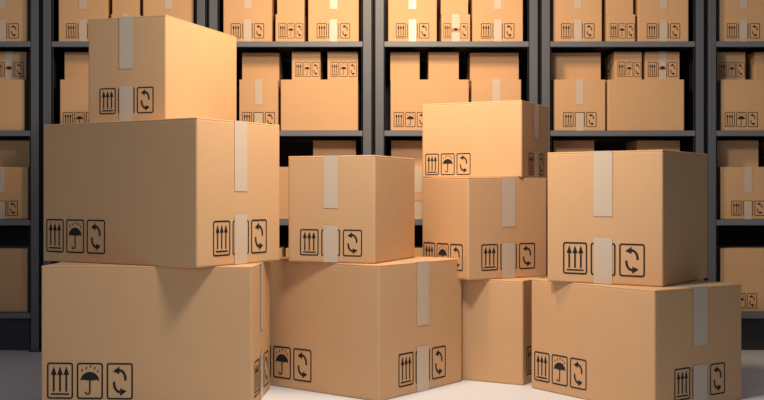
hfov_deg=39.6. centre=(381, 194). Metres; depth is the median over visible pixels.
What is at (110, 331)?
cardboard box
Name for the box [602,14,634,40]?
cardboard box
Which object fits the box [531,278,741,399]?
cardboard box
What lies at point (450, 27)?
cardboard box
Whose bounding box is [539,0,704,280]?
storage rack
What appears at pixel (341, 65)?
cardboard box
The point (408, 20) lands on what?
cardboard box
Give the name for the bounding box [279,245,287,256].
cardboard box
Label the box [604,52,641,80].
cardboard box
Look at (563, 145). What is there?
cardboard box
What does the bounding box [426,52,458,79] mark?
cardboard box
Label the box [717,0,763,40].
cardboard box
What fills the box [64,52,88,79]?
cardboard box
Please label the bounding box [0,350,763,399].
floor
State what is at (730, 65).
cardboard box
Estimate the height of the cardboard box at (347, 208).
0.643 m
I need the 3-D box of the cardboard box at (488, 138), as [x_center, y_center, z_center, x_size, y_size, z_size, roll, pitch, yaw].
[0.720,-0.367,7.321,0.716,0.504,0.593,0,0,26]
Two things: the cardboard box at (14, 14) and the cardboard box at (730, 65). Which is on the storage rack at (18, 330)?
the cardboard box at (14, 14)
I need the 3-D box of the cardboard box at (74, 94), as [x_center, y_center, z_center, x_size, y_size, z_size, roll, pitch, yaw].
[-2.175,-0.691,8.434,0.610,0.396,0.552,0,0,1]
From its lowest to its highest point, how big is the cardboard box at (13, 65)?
0.226 m
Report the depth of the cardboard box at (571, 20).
8.16 m
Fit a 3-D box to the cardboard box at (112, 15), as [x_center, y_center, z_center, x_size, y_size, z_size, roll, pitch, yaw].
[-1.976,-1.283,8.410,0.222,0.216,0.506,0,0,-1]
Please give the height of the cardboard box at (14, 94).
0.396 m
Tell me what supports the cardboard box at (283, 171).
on the storage rack at (291, 143)
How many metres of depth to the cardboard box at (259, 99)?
8.16 m
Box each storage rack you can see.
[0,0,41,351]
[41,0,207,351]
[208,0,373,246]
[374,0,538,244]
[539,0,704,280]
[705,0,763,349]
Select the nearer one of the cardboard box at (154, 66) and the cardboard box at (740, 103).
the cardboard box at (154, 66)
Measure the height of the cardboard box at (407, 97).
0.396 m
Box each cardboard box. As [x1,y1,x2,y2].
[0,0,28,40]
[0,52,28,80]
[0,80,28,130]
[0,140,28,166]
[0,167,28,219]
[0,245,28,311]
[41,261,269,399]
[43,117,279,267]
[59,0,111,40]
[60,80,88,123]
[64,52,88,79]
[88,15,236,121]
[111,14,140,17]
[112,0,142,15]
[143,0,195,23]
[223,0,276,40]
[239,79,280,130]
[242,53,282,82]
[270,256,460,399]
[275,14,307,40]
[277,0,307,19]
[279,167,288,219]
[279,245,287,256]
[281,80,359,130]
[288,155,414,263]
[292,52,322,79]
[308,0,358,40]
[313,140,356,155]
[327,52,358,80]
[388,0,436,40]
[390,52,419,79]
[390,80,468,130]
[391,140,421,166]
[415,167,422,219]
[415,245,422,256]
[422,100,548,177]
[422,177,546,279]
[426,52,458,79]
[437,14,469,40]
[438,0,467,21]
[461,274,547,384]
[466,53,518,82]
[468,0,522,40]
[469,79,520,101]
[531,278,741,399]
[547,150,707,286]
[551,0,601,40]
[551,53,600,80]
[551,79,604,130]
[551,140,593,151]
[602,0,632,17]
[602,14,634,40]
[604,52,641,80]
[605,80,683,130]
[626,140,679,150]
[633,0,687,40]
[642,52,679,79]
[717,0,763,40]
[717,52,744,80]
[717,80,763,130]
[717,140,757,166]
[717,167,763,219]
[717,245,763,311]
[745,52,763,79]
[758,142,763,166]
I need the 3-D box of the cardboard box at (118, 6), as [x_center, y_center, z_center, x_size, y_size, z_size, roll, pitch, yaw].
[-1.978,-1.492,8.430,0.216,0.201,0.500,0,0,-1]
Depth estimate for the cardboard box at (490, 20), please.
8.16 m
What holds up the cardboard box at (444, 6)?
on the cardboard box at (450, 27)
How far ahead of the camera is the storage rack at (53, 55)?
8.11 m
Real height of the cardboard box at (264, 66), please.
0.226 m
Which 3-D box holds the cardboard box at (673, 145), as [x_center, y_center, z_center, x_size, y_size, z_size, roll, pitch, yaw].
[2.168,-0.323,8.510,0.342,0.211,0.400,0,0,1]
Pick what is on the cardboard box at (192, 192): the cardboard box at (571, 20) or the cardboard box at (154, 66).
the cardboard box at (154, 66)
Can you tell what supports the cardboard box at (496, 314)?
on the floor
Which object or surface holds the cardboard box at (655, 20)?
on the storage rack at (692, 51)
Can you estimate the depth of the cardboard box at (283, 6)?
8.18 m
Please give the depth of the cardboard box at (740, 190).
8.16 m
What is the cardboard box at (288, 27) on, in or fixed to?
on the storage rack at (291, 143)
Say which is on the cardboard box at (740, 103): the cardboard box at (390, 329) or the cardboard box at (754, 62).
the cardboard box at (754, 62)
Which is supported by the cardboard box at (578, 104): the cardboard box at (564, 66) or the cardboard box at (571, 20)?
the cardboard box at (564, 66)
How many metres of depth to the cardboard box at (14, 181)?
8.16 m
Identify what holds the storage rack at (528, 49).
on the floor
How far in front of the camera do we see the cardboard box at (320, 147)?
8.31 m
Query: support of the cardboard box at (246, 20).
on the storage rack at (291, 143)
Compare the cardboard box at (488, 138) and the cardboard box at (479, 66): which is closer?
the cardboard box at (488, 138)
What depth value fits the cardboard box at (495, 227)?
6.87 m
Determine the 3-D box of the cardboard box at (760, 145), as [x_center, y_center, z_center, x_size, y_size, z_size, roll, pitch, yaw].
[3.335,-0.323,8.510,0.503,0.211,0.400,0,0,-1]
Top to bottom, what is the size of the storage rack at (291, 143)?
3.174 m
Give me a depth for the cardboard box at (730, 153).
8.31 m
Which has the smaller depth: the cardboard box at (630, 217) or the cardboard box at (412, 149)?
the cardboard box at (630, 217)
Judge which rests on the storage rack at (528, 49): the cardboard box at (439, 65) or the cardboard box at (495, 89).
the cardboard box at (495, 89)
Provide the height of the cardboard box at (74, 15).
0.501 m
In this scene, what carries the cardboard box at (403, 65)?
on the cardboard box at (407, 97)
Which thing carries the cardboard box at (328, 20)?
on the storage rack at (291, 143)
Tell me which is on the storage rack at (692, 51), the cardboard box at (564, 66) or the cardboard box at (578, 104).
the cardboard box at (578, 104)
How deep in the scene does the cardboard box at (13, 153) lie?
8.31 m
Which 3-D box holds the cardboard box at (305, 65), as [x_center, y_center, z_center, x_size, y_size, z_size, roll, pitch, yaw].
[-0.591,-1.002,8.449,0.228,0.226,0.402,0,0,0]
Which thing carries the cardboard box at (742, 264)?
on the storage rack at (720, 232)
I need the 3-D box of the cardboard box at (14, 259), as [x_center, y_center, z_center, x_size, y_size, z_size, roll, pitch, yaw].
[-3.002,0.655,8.435,0.564,0.491,0.550,0,0,1]
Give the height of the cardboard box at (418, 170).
0.406 m
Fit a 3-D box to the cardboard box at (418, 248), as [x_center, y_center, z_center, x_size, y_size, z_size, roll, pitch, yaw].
[0.282,0.655,8.435,0.442,0.491,0.550,0,0,0]
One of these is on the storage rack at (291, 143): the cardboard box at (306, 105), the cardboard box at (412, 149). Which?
the cardboard box at (306, 105)
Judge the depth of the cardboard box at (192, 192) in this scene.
6.08 m
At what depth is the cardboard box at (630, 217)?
6.19 m
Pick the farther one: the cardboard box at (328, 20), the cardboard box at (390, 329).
the cardboard box at (328, 20)
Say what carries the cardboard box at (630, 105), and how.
on the storage rack at (692, 51)
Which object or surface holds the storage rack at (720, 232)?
on the floor
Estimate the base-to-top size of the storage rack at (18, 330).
3.174 m
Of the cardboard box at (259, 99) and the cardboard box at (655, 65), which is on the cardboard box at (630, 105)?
the cardboard box at (655, 65)
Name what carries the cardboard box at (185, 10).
on the storage rack at (53, 55)
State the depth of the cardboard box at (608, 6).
8.18 m

